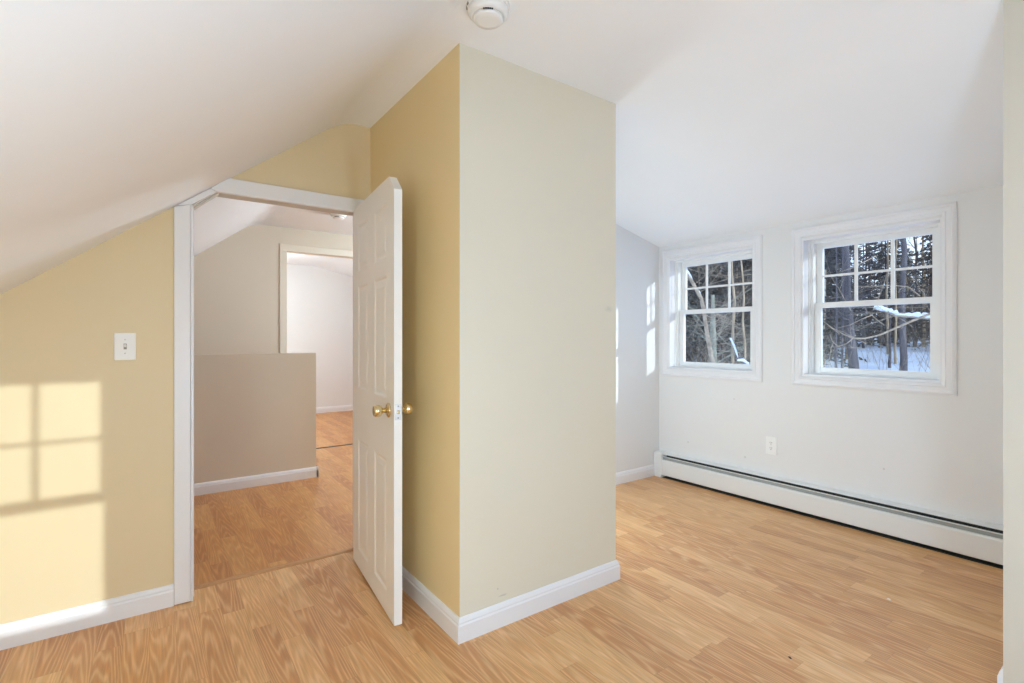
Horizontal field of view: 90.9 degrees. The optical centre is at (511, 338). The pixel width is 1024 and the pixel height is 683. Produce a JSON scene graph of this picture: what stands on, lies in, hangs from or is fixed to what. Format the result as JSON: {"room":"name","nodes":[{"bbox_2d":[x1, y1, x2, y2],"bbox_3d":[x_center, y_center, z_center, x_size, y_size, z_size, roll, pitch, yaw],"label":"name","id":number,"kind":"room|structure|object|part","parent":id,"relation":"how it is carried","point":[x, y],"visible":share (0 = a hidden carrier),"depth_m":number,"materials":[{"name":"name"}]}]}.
{"room":"empty attic bedroom","nodes":[
{"label":"empty attic bedroom","id":0,"kind":"room"},
{"bbox_2d":[0,124,369,623],"bbox_3d":[-1.863,-0.013,2.208,2.650,2.486,0.140,0,0,-36],"label":"wall","id":1,"kind":"structure","parent":0,"point":[87,435],"depth_m":2.17,"materials":[{"name":"yellow paint"}]},
{"bbox_2d":[0,584,173,650],"bbox_3d":[-2.228,1.181,1.850,1.639,0.097,0.016,0,0,-36],"label":"baseboard","id":2,"kind":"structure","parent":1,"relation":"attached to","point":[44,626],"depth_m":2.14,"materials":[{"name":"white paint"}]},
{"bbox_2d":[114,333,135,359],"bbox_3d":[-1.707,0.033,2.223,0.077,0.121,0.017,0,0,-36],"label":"light switch","id":3,"kind":"object","parent":1,"relation":"attached to","point":[124,343],"visible":1,"depth_m":2.22,"materials":[{"name":"plastic"}]},
{"bbox_2d":[174,178,363,604],"bbox_3d":[-1.223,0.224,2.655,0.932,2.012,0.164,0,0,-36],"label":"door frame","id":4,"kind":"structure","parent":1,"relation":"attached to","point":[230,188],"depth_m":2.35,"materials":[{"name":"white paint"}]},
{"bbox_3d":[-1.535,0.299,2.346,0.064,1.853,0.022,0,0,-36],"label":"casing leg","id":5,"kind":"part","parent":4,"relation":"part of","materials":[{"name":"white paint"}]},
{"bbox_3d":[-1.493,-0.665,2.378,0.165,0.105,0.019,0,0,-36],"label":"casing corner","id":6,"kind":"part","parent":4,"relation":"part of","materials":[{"name":"white paint"}]},
{"bbox_2d":[194,353,315,483],"bbox_3d":[-2.901,0.677,3.743,2.755,1.106,0.116,0,0,-36],"label":"wall","id":7,"kind":"structure","parent":0,"point":[255,414],"depth_m":4.20,"materials":[{"name":"beige paint"}]},
{"bbox_2d":[194,466,318,495],"bbox_3d":[-2.890,1.184,3.741,2.771,0.092,0.132,0,0,-36],"label":"baseboard","id":8,"kind":"structure","parent":7,"relation":"attached to","point":[210,487],"depth_m":4.20,"materials":[{"name":"white paint"}]},
{"bbox_2d":[194,225,352,353],"bbox_3d":[-2.528,-0.013,5.465,5.370,2.486,0.113,0,0,-36],"label":"wall","id":9,"kind":"structure","parent":0,"point":[237,278],"depth_m":5.22,"materials":[{"name":"beige paint"}]},
{"bbox_2d":[280,244,352,352],"bbox_3d":[-2.105,0.102,5.692,0.959,2.255,0.018,0,0,-36],"label":"door frame","id":10,"kind":"structure","parent":9,"relation":"attached to","point":[284,248],"depth_m":5.44,"materials":[{"name":"beige paint"}]},
{"bbox_3d":[-2.465,0.139,5.433,0.071,2.183,0.018,0,0,-36],"label":"leg","id":11,"kind":"part","parent":10,"relation":"part of","materials":[{"name":"beige paint"}]},
{"bbox_2d":[287,264,352,406],"bbox_3d":[-4.145,-0.013,7.759,5.420,2.486,0.120,0,0,-36],"label":"wall","id":12,"kind":"structure","parent":0,"point":[319,300],"depth_m":8.40,"materials":[{"name":"white paint"}]},
{"bbox_2d":[316,405,352,412],"bbox_3d":[-4.146,1.181,7.675,5.320,0.097,0.016,0,0,-36],"label":"baseboard","id":13,"kind":"structure","parent":12,"relation":"attached to","point":[343,407],"depth_m":8.49,"materials":[{"name":"white paint"}]},
{"bbox_2d":[353,177,412,625],"bbox_3d":[-0.676,0.254,2.476,0.167,1.929,0.777,0,0,-30],"label":"door","id":14,"kind":"structure","parent":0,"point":[378,408],"depth_m":2.33,"materials":[{"name":"paint"}]},
{"bbox_3d":[-0.758,-0.481,2.619,0.035,0.253,0.212,0,0,-30],"label":"panel","id":15,"kind":"part","parent":14,"relation":"part of","materials":[{"name":"paint"}]},
{"bbox_3d":[-0.758,-0.010,2.619,0.035,0.550,0.212,0,0,-30],"label":"panel","id":16,"kind":"part","parent":14,"relation":"part of","materials":[{"name":"paint"}]},
{"bbox_3d":[-0.758,0.828,2.619,0.035,0.595,0.212,0,0,-30],"label":"panel","id":17,"kind":"part","parent":14,"relation":"part of","materials":[{"name":"paint"}]},
{"bbox_3d":[-0.570,0.311,2.187,0.060,0.053,0.053,0,0,-30],"label":"knob","id":18,"kind":"part","parent":14,"relation":"part of","materials":[{"name":"gold metal"}]},
{"bbox_3d":[-0.593,-0.481,2.333,0.035,0.253,0.212,0,0,-30],"label":"panel","id":19,"kind":"part","parent":14,"relation":"part of","materials":[{"name":"paint"}]},
{"bbox_3d":[-0.593,-0.010,2.333,0.035,0.550,0.212,0,0,-30],"label":"panel","id":20,"kind":"part","parent":14,"relation":"part of","materials":[{"name":"paint"}]},
{"bbox_3d":[-0.593,0.828,2.333,0.035,0.595,0.212,0,0,-30],"label":"panel","id":21,"kind":"part","parent":14,"relation":"part of","materials":[{"name":"paint"}]},
{"bbox_3d":[-0.485,0.311,2.146,0.029,0.068,0.003,0,0,-30],"label":"latch plate","id":22,"kind":"part","parent":14,"relation":"part of","materials":[{"name":"metal"}]},
{"bbox_3d":[-0.478,0.311,2.241,0.060,0.053,0.053,0,0,-30],"label":"knob","id":23,"kind":"part","parent":14,"relation":"part of","materials":[{"name":"gold metal"}]},
{"bbox_2d":[370,43,615,616],"bbox_3d":[-0.179,-0.013,2.789,0.917,2.486,1.161,0,0,-36],"label":"wall","id":24,"kind":"structure","parent":0,"point":[505,171],"depth_m":2.26,"materials":[{"name":"beige paint"}]},
{"bbox_2d":[402,560,619,644],"bbox_3d":[-0.174,1.181,2.782,0.949,0.097,1.177,0,0,-36],"label":"baseboard","id":25,"kind":"structure","parent":24,"relation":"attached to","point":[473,625],"depth_m":2.25,"materials":[{"name":"white paint"}]},
{"bbox_2d":[0,0,1002,293],"bbox_3d":[-1.026,-0.280,3.486,5.900,2.132,11.060,0,0,-36],"label":"ceiling","id":26,"kind":"structure","parent":0,"point":[733,116],"depth_m":1.99,"materials":[{"name":"white paint"}]},
{"bbox_2d":[330,213,346,219],"bbox_3d":[-1.664,-1.178,4.833,0.157,0.056,0.156,0,0,-36],"label":"smoke detector","id":27,"kind":"object","parent":26,"relation":"attached to","point":[334,216],"visible":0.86,"depth_m":4.79,"materials":[{"name":"plastic"}]},
{"bbox_2d":[466,0,509,29],"bbox_3d":[-0.086,-1.178,1.828,0.157,0.056,0.156,0,0,-36],"label":"smoke detector","id":28,"kind":"object","parent":26,"relation":"attached to","point":[486,14],"visible":1,"depth_m":1.80,"materials":[{"name":"plastic"}]},
{"bbox_2d":[0,410,1002,682],"bbox_3d":[-1.082,1.290,3.477,5.600,0.120,10.610,0,0,-36],"label":"floor","id":29,"kind":"structure","parent":0,"point":[712,586],"depth_m":2.24,"materials":[{"name":"laminate"}]},
{"bbox_2d":[194,547,352,589],"bbox_3d":[-1.251,1.226,2.712,0.804,0.009,0.040,0,0,-36],"label":"threshold","id":30,"kind":"object","parent":29,"relation":"on","point":[224,580],"visible":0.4,"depth_m":2.68,"materials":[{"name":"brown wood"}]},
{"bbox_2d":[316,444,352,448],"bbox_3d":[-2.116,1.227,5.708,0.817,0.006,0.030,0,0,-36],"label":"threshold","id":31,"kind":"object","parent":29,"relation":"on","point":[345,444],"visible":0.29,"depth_m":5.76,"materials":[{"name":"brown wood"}]},
{"bbox_2d":[616,224,658,472],"bbox_3d":[0.407,-0.013,3.993,2.320,2.486,0.110,0,0,-36],"label":"wall","id":32,"kind":"structure","parent":0,"point":[637,259],"depth_m":4.42,"materials":[{"name":"white paint"}]},
{"bbox_2d":[616,465,653,484],"bbox_3d":[0.581,1.181,4.040,1.743,0.097,0.016,0,0,-36],"label":"baseboard","id":33,"kind":"structure","parent":32,"relation":"attached to","point":[622,477],"depth_m":4.38,"materials":[{"name":"white paint"}]},
{"bbox_2d":[659,186,1002,524],"bbox_3d":[0.492,0.180,5.931,0.180,2.100,8.460,0,0,-36],"label":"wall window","id":34,"kind":"structure","parent":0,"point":[941,453],"depth_m":3.26,"materials":[{"name":"white paint"}]},
{"bbox_2d":[662,235,761,381],"bbox_3d":[1.700,-0.231,4.242,0.209,1.119,0.915,0,0,-36],"label":"window","id":35,"kind":"structure","parent":34,"relation":"attached to","point":[674,271],"depth_m":4.29,"materials":[{"name":"white paint"}]},
{"bbox_3d":[1.736,-0.226,4.268,0.120,0.948,0.760,0,0,-36],"label":"frame","id":36,"kind":"part","parent":35,"relation":"part of","materials":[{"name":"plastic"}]},
{"bbox_3d":[1.723,-0.010,4.258,0.030,0.496,0.700,0,0,-36],"label":"sash frame","id":37,"kind":"part","parent":35,"relation":"part of","materials":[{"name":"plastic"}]},
{"bbox_3d":[1.750,-0.453,4.277,0.028,0.462,0.700,0,0,-36],"label":"sash frame","id":38,"kind":"part","parent":35,"relation":"part of","materials":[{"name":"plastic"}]},
{"bbox_2d":[686,261,751,308],"bbox_3d":[1.746,-0.452,4.274,0.008,0.392,0.624,0,0,-36],"label":"grille","id":39,"kind":"object","parent":35,"relation":"attached to","point":[706,263],"depth_m":4.33,"materials":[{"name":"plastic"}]},
{"bbox_2d":[766,436,776,454],"bbox_3d":[1.934,0.796,3.762,0.008,0.132,0.082,0,0,-36],"label":"wall outlet","id":40,"kind":"object","parent":34,"relation":"attached to","point":[771,442],"visible":1,"depth_m":3.76,"materials":[{"name":"plastic"}]},
{"bbox_2d":[654,450,1002,568],"bbox_3d":[2.040,1.119,3.547,0.085,0.221,2.507,0,0,-36],"label":"baseboard heater","id":41,"kind":"object","parent":34,"relation":"attached to","point":[979,541],"visible":0.98,"depth_m":3.28,"materials":[{"name":"metal"}]},
{"bbox_3d":[2.073,1.107,3.524,0.058,0.186,2.432,0,0,-36],"label":"panel","id":42,"kind":"part","parent":41,"relation":"part of","materials":[{"name":"metal"}]},
{"bbox_2d":[792,201,956,395],"bbox_3d":[2.362,-0.231,3.320,0.209,1.119,0.915,0,0,-36],"label":"window","id":43,"kind":"structure","parent":34,"relation":"attached to","point":[808,303],"depth_m":3.27,"materials":[{"name":"white paint"}]},
{"bbox_3d":[2.398,-0.226,3.346,0.120,0.948,0.760,0,0,-36],"label":"frame","id":44,"kind":"part","parent":43,"relation":"part of","materials":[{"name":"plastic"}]},
{"bbox_3d":[2.385,-0.010,3.336,0.030,0.496,0.700,0,0,-36],"label":"sash frame","id":45,"kind":"part","parent":43,"relation":"part of","materials":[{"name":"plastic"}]},
{"bbox_3d":[2.411,-0.453,3.355,0.028,0.462,0.700,0,0,-36],"label":"sash frame","id":46,"kind":"part","parent":43,"relation":"part of","materials":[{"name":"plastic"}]},
{"bbox_2d":[823,239,931,300],"bbox_3d":[2.408,-0.452,3.353,0.008,0.392,0.624,0,0,-36],"label":"grille","id":47,"kind":"object","parent":43,"relation":"attached to","point":[863,241],"depth_m":3.41,"materials":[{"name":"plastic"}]},
{"bbox_2d":[1003,0,1023,682],"bbox_3d":[2.922,0.011,1.280,1.500,2.437,2.170,0,0,-36],"label":"wall","id":48,"kind":"structure","parent":0,"point":[1013,10],"depth_m":1.70,"materials":[{"name":"beige paint"}]},
{"bbox_2d":[997,666,1002,682],"bbox_3d":[2.214,1.181,2.117,1.314,0.097,0.016,0,0,-36],"label":"baseboard","id":49,"kind":"structure","parent":48,"relation":"attached to","point":[1000,675],"depth_m":1.73,"materials":[{"name":"white paint"}]},
{"label":"outside","id":50,"kind":"structure","parent":0,"visible":0},
{"bbox_2d":[690,338,929,371],"bbox_3d":[38.688,1.818,52.414,116.000,5.189,150.000,0,0,-36],"label":"ground","id":51,"kind":"structure","parent":50,"point":[914,364],"depth_m":33.25,"materials":[{"name":"white snow"}]},
{"bbox_2d":[691,266,705,361],"bbox_3d":[10.046,-6.107,29.460,6.715,16.110,6.343,0,0,10],"label":"bare tree","id":52,"kind":"object","parent":51,"relation":"on","point":[698,359],"visible":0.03,"depth_m":29.21,"materials":[{"name":"beige plant"}]},
{"bbox_2d":[689,268,708,359],"bbox_3d":[10.576,-4.659,33.347,5.766,13.711,6.217,0,0,17],"label":"evergreen tree","id":53,"kind":"object","parent":51,"relation":"on","point":[700,268],"visible":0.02,"depth_m":32.18,"materials":[{"name":"green plant"}]},
{"bbox_2d":[686,265,722,360],"bbox_3d":[8.555,-4.526,26.889,5.082,12.860,5.825,0,0,31],"label":"evergreen tree","id":54,"kind":"object","parent":51,"relation":"on","point":[695,269],"visible":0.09,"depth_m":26.89,"materials":[{"name":"green plant"}]},
{"bbox_2d":[686,263,741,361],"bbox_3d":[11.251,-3.168,29.142,4.458,10.046,4.434,0,0,18],"label":"evergreen tree","id":55,"kind":"object","parent":51,"relation":"on","point":[710,276],"visible":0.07,"depth_m":29.05,"materials":[{"name":"green plant"}]},
{"bbox_2d":[686,264,747,361],"bbox_3d":[10.653,-4.551,29.868,5.685,12.881,5.716,0,0,-32],"label":"evergreen tree","id":56,"kind":"object","parent":51,"relation":"on","point":[688,348],"visible":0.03,"depth_m":29.30,"materials":[{"name":"green plant"}]},
{"bbox_2d":[686,260,751,363],"bbox_3d":[4.589,0.224,11.095,4.215,6.809,4.020,0,0,-36],"label":"tree","id":57,"kind":"object","parent":51,"relation":"on","point":[709,339],"visible":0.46,"depth_m":11.12,"materials":[{"name":"plant"}]},
{"bbox_2d":[686,259,751,362],"bbox_3d":[11.531,-4.952,26.387,5.546,14.034,6.356,0,0,-4],"label":"evergreen tree","id":58,"kind":"object","parent":51,"relation":"on","point":[723,265],"visible":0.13,"depth_m":26.25,"materials":[{"name":"green plant"}]},
{"bbox_2d":[686,287,751,362],"bbox_3d":[7.774,-0.334,20.833,6.016,5.981,7.701,0,0,26],"label":"tree","id":59,"kind":"object","parent":51,"relation":"on","point":[714,333],"visible":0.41,"depth_m":19.93,"materials":[{"name":"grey plant"}]},
{"bbox_2d":[687,259,751,362],"bbox_3d":[11.698,-5.071,27.433,5.628,14.241,6.450,0,0,-1],"label":"evergreen tree","id":60,"kind":"object","parent":51,"relation":"on","point":[737,263],"visible":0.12,"depth_m":27.02,"materials":[{"name":"green plant"}]},
{"bbox_2d":[701,264,748,357],"bbox_3d":[15.465,-5.622,32.274,6.388,14.678,6.355,0,0,-35],"label":"evergreen tree","id":61,"kind":"object","parent":51,"relation":"on","point":[746,264],"visible":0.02,"depth_m":32.28,"materials":[{"name":"green plant"}]},
{"bbox_2d":[699,261,751,363],"bbox_3d":[11.184,-4.459,24.332,4.686,13.505,5.535,0,0,29],"label":"birch tree","id":62,"kind":"object","parent":51,"relation":"on","point":[732,282],"visible":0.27,"depth_m":23.96,"materials":[{"name":"beige plant"}]},
{"bbox_2d":[708,259,751,361],"bbox_3d":[14.468,-5.226,31.076,6.241,14.065,6.207,0,0,4],"label":"evergreen tree","id":63,"kind":"object","parent":51,"relation":"on","point":[746,260],"visible":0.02,"depth_m":31.08,"materials":[{"name":"green plant"}]},
{"bbox_2d":[736,262,749,362],"bbox_3d":[12.803,-4.769,27.080,6.840,13.796,6.026,0,0,-31],"label":"birch tree","id":64,"kind":"object","parent":51,"relation":"on","point":[736,262],"visible":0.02,"depth_m":26.97,"materials":[{"name":"beige plant"}]},
{"bbox_2d":[702,259,856,363],"bbox_3d":[9.596,-1.685,18.230,7.845,8.799,4.471,0,0,-29],"label":"birch tree","id":65,"kind":"object","parent":51,"relation":"on","point":[743,286],"visible":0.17,"depth_m":18.96,"materials":[{"name":"beige plant"}]},
{"bbox_2d":[738,273,847,364],"bbox_3d":[15.639,-4.922,28.957,6.523,14.386,6.050,0,0,34],"label":"evergreen tree","id":66,"kind":"object","parent":51,"relation":"on","point":[828,336],"visible":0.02,"depth_m":28.41,"materials":[{"name":"green plant"}]},
{"bbox_2d":[735,245,853,278],"bbox_3d":[14.732,-4.274,26.553,6.180,12.680,5.957,0,0,27],"label":"pine tree","id":67,"kind":"object","parent":51,"relation":"on","point":[829,250],"visible":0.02,"depth_m":24.35,"materials":[{"name":"green plant"}]},
{"bbox_2d":[745,272,846,351],"bbox_3d":[16.942,-4.855,31.169,5.114,12.940,5.861,0,0,-13],"label":"evergreen tree","id":68,"kind":"object","parent":51,"relation":"on","point":[826,272],"visible":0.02,"depth_m":29.54,"materials":[{"name":"green plant"}]},
{"bbox_2d":[686,302,929,370],"bbox_3d":[15.410,-0.093,28.092,18.441,6.051,34.064,0,0,41],"label":"undergrowth","id":69,"kind":"object","parent":51,"relation":"on","point":[699,349],"visible":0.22,"depth_m":23.62,"materials":[{"name":"brown plant"}]},
{"bbox_2d":[738,252,890,366],"bbox_3d":[15.755,-6.054,26.890,7.023,16.136,6.986,0,0,44],"label":"evergreen tree","id":70,"kind":"object","parent":51,"relation":"on","point":[826,278],"visible":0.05,"depth_m":25.89,"materials":[{"name":"green plant"}]},
{"bbox_2d":[824,274,845,360],"bbox_3d":[18.923,-3.228,32.330,4.711,10.390,4.370,0,0,9],"label":"evergreen tree","id":71,"kind":"object","parent":51,"relation":"on","point":[826,274],"visible":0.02,"depth_m":31.21,"materials":[{"name":"green plant"}]},
{"bbox_2d":[826,270,859,332],"bbox_3d":[19.811,-4.943,33.789,5.849,13.253,5.881,0,0,36],"label":"evergreen tree","id":72,"kind":"object","parent":51,"relation":"on","point":[834,300],"visible":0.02,"depth_m":32.61,"materials":[{"name":"green plant"}]},
{"bbox_2d":[826,274,866,361],"bbox_3d":[19.740,-4.265,33.289,5.723,12.622,5.308,0,0,-5],"label":"evergreen tree","id":73,"kind":"object","parent":51,"relation":"on","point":[829,274],"visible":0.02,"depth_m":32.15,"materials":[{"name":"green plant"}]},
{"bbox_2d":[824,247,874,360],"bbox_3d":[19.962,-4.858,32.103,5.636,13.016,5.665,0,0,-31],"label":"evergreen tree","id":74,"kind":"object","parent":51,"relation":"on","point":[829,281],"visible":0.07,"depth_m":31.63,"materials":[{"name":"green plant"}]},
{"bbox_2d":[826,255,879,347],"bbox_3d":[31.517,-5.198,48.247,6.160,13.585,5.714,0,0,-4],"label":"evergreen tree","id":75,"kind":"object","parent":51,"relation":"on","point":[853,255],"visible":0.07,"depth_m":47.52,"materials":[{"name":"green plant"}]},
{"bbox_2d":[828,244,880,279],"bbox_3d":[18.352,-4.945,30.915,6.244,13.291,6.478,0,0,19],"label":"pine tree","id":76,"kind":"object","parent":51,"relation":"on","point":[873,248],"visible":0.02,"depth_m":28.92,"materials":[{"name":"green plant"}]},
{"bbox_2d":[853,249,864,329],"bbox_3d":[52.636,-6.451,75.740,6.281,14.206,6.147,0,0,-12],"label":"evergreen tree","id":77,"kind":"object","parent":51,"relation":"on","point":[860,254],"visible":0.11,"depth_m":75.95,"materials":[{"name":"green plant"}]},
{"bbox_2d":[823,243,896,363],"bbox_3d":[17.812,-5.639,28.258,6.271,15.038,5.159,0,0,4],"label":"bare tree","id":78,"kind":"object","parent":51,"relation":"on","point":[824,361],"visible":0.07,"depth_m":28.84,"materials":[{"name":"brown plant"}]},
{"bbox_2d":[823,246,899,368],"bbox_3d":[14.216,-4.711,23.720,6.863,14.511,7.750,0,0,41],"label":"pine tree","id":79,"kind":"object","parent":51,"relation":"on","point":[846,252],"visible":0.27,"depth_m":21.98,"materials":[{"name":"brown plant"}]},
{"bbox_2d":[841,244,890,347],"bbox_3d":[31.544,-5.276,45.002,3.982,12.776,5.107,0,0,33],"label":"bare tree","id":80,"kind":"object","parent":51,"relation":"on","point":[862,268],"visible":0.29,"depth_m":45.03,"materials":[{"name":"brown plant"}]},
{"bbox_2d":[855,251,877,330],"bbox_3d":[51.077,-6.440,71.663,6.064,14.013,6.196,0,0,-11],"label":"evergreen tree","id":81,"kind":"object","parent":51,"relation":"on","point":[867,251],"visible":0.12,"depth_m":71.42,"materials":[{"name":"green plant"}]},
{"bbox_2d":[823,247,917,367],"bbox_3d":[13.812,-0.818,21.262,5.746,6.918,5.026,0,0,-28],"label":"young tree","id":82,"kind":"object","parent":51,"relation":"on","point":[836,310],"visible":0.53,"depth_m":20.98,"materials":[{"name":"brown plant"}]},
{"bbox_2d":[824,249,916,367],"bbox_3d":[13.950,-2.041,21.561,6.072,9.204,5.546,0,0,1],"label":"young tree","id":83,"kind":"object","parent":51,"relation":"on","point":[843,291],"visible":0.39,"depth_m":21.97,"materials":[{"name":"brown plant"}]},
{"bbox_2d":[851,242,898,346],"bbox_3d":[36.160,-5.830,51.288,6.104,14.513,6.581,0,0,-38],"label":"evergreen tree","id":84,"kind":"object","parent":51,"relation":"on","point":[872,243],"visible":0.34,"depth_m":50.80,"materials":[{"name":"green plant"}]},
{"bbox_2d":[853,243,899,344],"bbox_3d":[36.229,-7.379,51.689,5.685,16.816,7.548,0,0,-36],"label":"bare tree","id":85,"kind":"object","parent":51,"relation":"on","point":[865,243],"visible":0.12,"depth_m":51.85,"materials":[{"name":"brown plant"}]},
{"bbox_2d":[823,251,930,367],"bbox_3d":[7.115,-0.891,9.733,3.859,9.407,2.375,0,0,-17],"label":"maple tree","id":86,"kind":"object","parent":51,"relation":"on","point":[917,315],"visible":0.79,"depth_m":9.60,"materials":[{"name":"plant"}]},
{"bbox_2d":[829,305,929,367],"bbox_3d":[20.065,-0.477,26.505,7.531,5.062,4.430,0,0,32],"label":"young tree","id":87,"kind":"object","parent":51,"relation":"on","point":[889,334],"visible":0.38,"depth_m":26.98,"materials":[{"name":"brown plant"}]},
{"bbox_2d":[857,245,906,344],"bbox_3d":[38.663,-5.222,53.463,5.531,12.600,5.256,0,0,-10],"label":"bare tree","id":88,"kind":"object","parent":51,"relation":"on","point":[874,245],"visible":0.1,"depth_m":53.53,"materials":[{"name":"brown plant"}]},
{"bbox_2d":[873,240,897,354],"bbox_3d":[26.963,-6.655,36.215,5.420,16.503,6.014,0,0,-39],"label":"pine tree","id":89,"kind":"object","parent":51,"relation":"on","point":[887,250],"visible":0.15,"depth_m":36.00,"materials":[{"name":"beige plant"}]},
{"bbox_2d":[858,241,914,344],"bbox_3d":[41.100,-7.151,55.120,5.660,16.499,6.880,0,0,-15],"label":"bare tree","id":90,"kind":"object","parent":51,"relation":"on","point":[881,241],"visible":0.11,"depth_m":54.89,"materials":[{"name":"brown plant"}]},
{"bbox_2d":[864,252,912,343],"bbox_3d":[39.895,-4.512,53.914,4.730,10.925,4.754,0,0,27],"label":"evergreen tree","id":91,"kind":"object","parent":51,"relation":"on","point":[880,252],"visible":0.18,"depth_m":53.79,"materials":[{"name":"green plant"}]},
{"bbox_2d":[858,240,919,340],"bbox_3d":[43.151,-6.597,56.964,6.414,14.814,6.447,0,0,-6],"label":"evergreen tree","id":92,"kind":"object","parent":51,"relation":"on","point":[897,257],"visible":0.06,"depth_m":56.92,"materials":[{"name":"green plant"}]},
{"bbox_2d":[857,239,921,346],"bbox_3d":[36.475,-5.390,49.201,5.789,13.764,6.241,0,0,1],"label":"evergreen tree","id":93,"kind":"object","parent":51,"relation":"on","point":[881,245],"visible":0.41,"depth_m":48.99,"materials":[{"name":"green plant"}]},
{"bbox_2d":[874,247,912,332],"bbox_3d":[58.926,-7.221,76.684,6.879,15.558,6.733,0,0,42],"label":"evergreen tree","id":94,"kind":"object","parent":51,"relation":"on","point":[898,247],"visible":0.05,"depth_m":76.97,"materials":[{"name":"green plant"}]},
{"bbox_2d":[889,243,912,344],"bbox_3d":[42.075,-6.184,52.629,6.058,14.532,5.722,0,0,22],"label":"bare tree","id":95,"kind":"object","parent":51,"relation":"on","point":[899,243],"visible":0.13,"depth_m":52.95,"materials":[{"name":"beige plant"}]},
{"bbox_2d":[892,248,927,340],"bbox_3d":[44.865,-4.842,56.870,4.468,11.306,5.121,0,0,4],"label":"evergreen tree","id":96,"kind":"object","parent":51,"relation":"on","point":[911,253],"visible":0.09,"depth_m":56.68,"materials":[{"name":"green plant"}]},
{"bbox_2d":[890,255,929,340],"bbox_3d":[53.075,-5.516,67.217,5.534,12.516,5.416,0,0,31],"label":"evergreen tree","id":97,"kind":"object","parent":51,"relation":"on","point":[910,255],"visible":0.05,"depth_m":67.35,"materials":[{"name":"green plant"}]},
{"bbox_2d":[894,239,929,363],"bbox_3d":[22.710,-5.771,30.204,7.170,15.504,6.110,0,0,9],"label":"pine tree","id":98,"kind":"object","parent":51,"relation":"on","point":[895,331],"visible":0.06,"depth_m":29.99,"materials":[{"name":"beige plant"}]},
{"bbox_2d":[898,237,928,342],"bbox_3d":[39.194,-4.807,49.967,4.000,11.661,4.863,0,0,32],"label":"bare tree","id":99,"kind":"object","parent":51,"relation":"on","point":[916,237],"visible":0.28,"depth_m":49.54,"materials":[{"name":"brown plant"}]},
{"bbox_2d":[898,238,930,370],"bbox_3d":[17.794,-5.358,22.248,5.721,15.506,6.981,0,0,-1],"label":"pine tree","id":100,"kind":"object","parent":51,"relation":"on","point":[902,281],"visible":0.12,"depth_m":21.86,"materials":[{"name":"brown plant"}]},
{"bbox_2d":[897,240,931,337],"bbox_3d":[38.405,-5.445,45.686,5.969,13.452,5.937,0,0,28],"label":"evergreen tree","id":101,"kind":"object","parent":51,"relation":"on","point":[930,261],"visible":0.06,"depth_m":46.19,"materials":[{"name":"green plant"}]},
{"bbox_2d":[898,235,931,349],"bbox_3d":[33.794,-5.198,40.231,5.236,13.250,6.002,0,0,34],"label":"evergreen tree","id":102,"kind":"object","parent":51,"relation":"on","point":[929,279],"visible":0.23,"depth_m":40.58,"materials":[{"name":"green plant"}]},
{"bbox_2d":[898,236,931,346],"bbox_3d":[35.995,-7.683,44.735,5.498,17.638,7.051,0,0,24],"label":"bare tree","id":103,"kind":"object","parent":51,"relation":"on","point":[914,238],"visible":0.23,"depth_m":44.70,"materials":[{"name":"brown plant"}]},
{"bbox_2d":[905,236,928,346],"bbox_3d":[36.776,-7.777,44.614,3.974,18.066,5.646,0,0,14],"label":"pine tree","id":104,"kind":"object","parent":51,"relation":"on","point":[923,264],"visible":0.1,"depth_m":44.90,"materials":[{"name":"beige plant"}]},
{"bbox_2d":[905,254,929,342],"bbox_3d":[42.415,-4.066,51.903,4.553,10.052,3.973,0,0,21],"label":"evergreen tree","id":105,"kind":"object","parent":51,"relation":"on","point":[918,254],"visible":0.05,"depth_m":52.05,"materials":[{"name":"green plant"}]},
{"bbox_2d":[907,255,931,346],"bbox_3d":[41.304,-6.604,47.020,6.892,15.835,6.856,0,0,-33],"label":"evergreen tree","id":106,"kind":"object","parent":51,"relation":"on","point":[925,255],"visible":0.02,"depth_m":47.98,"materials":[{"name":"green plant"}]}
]}

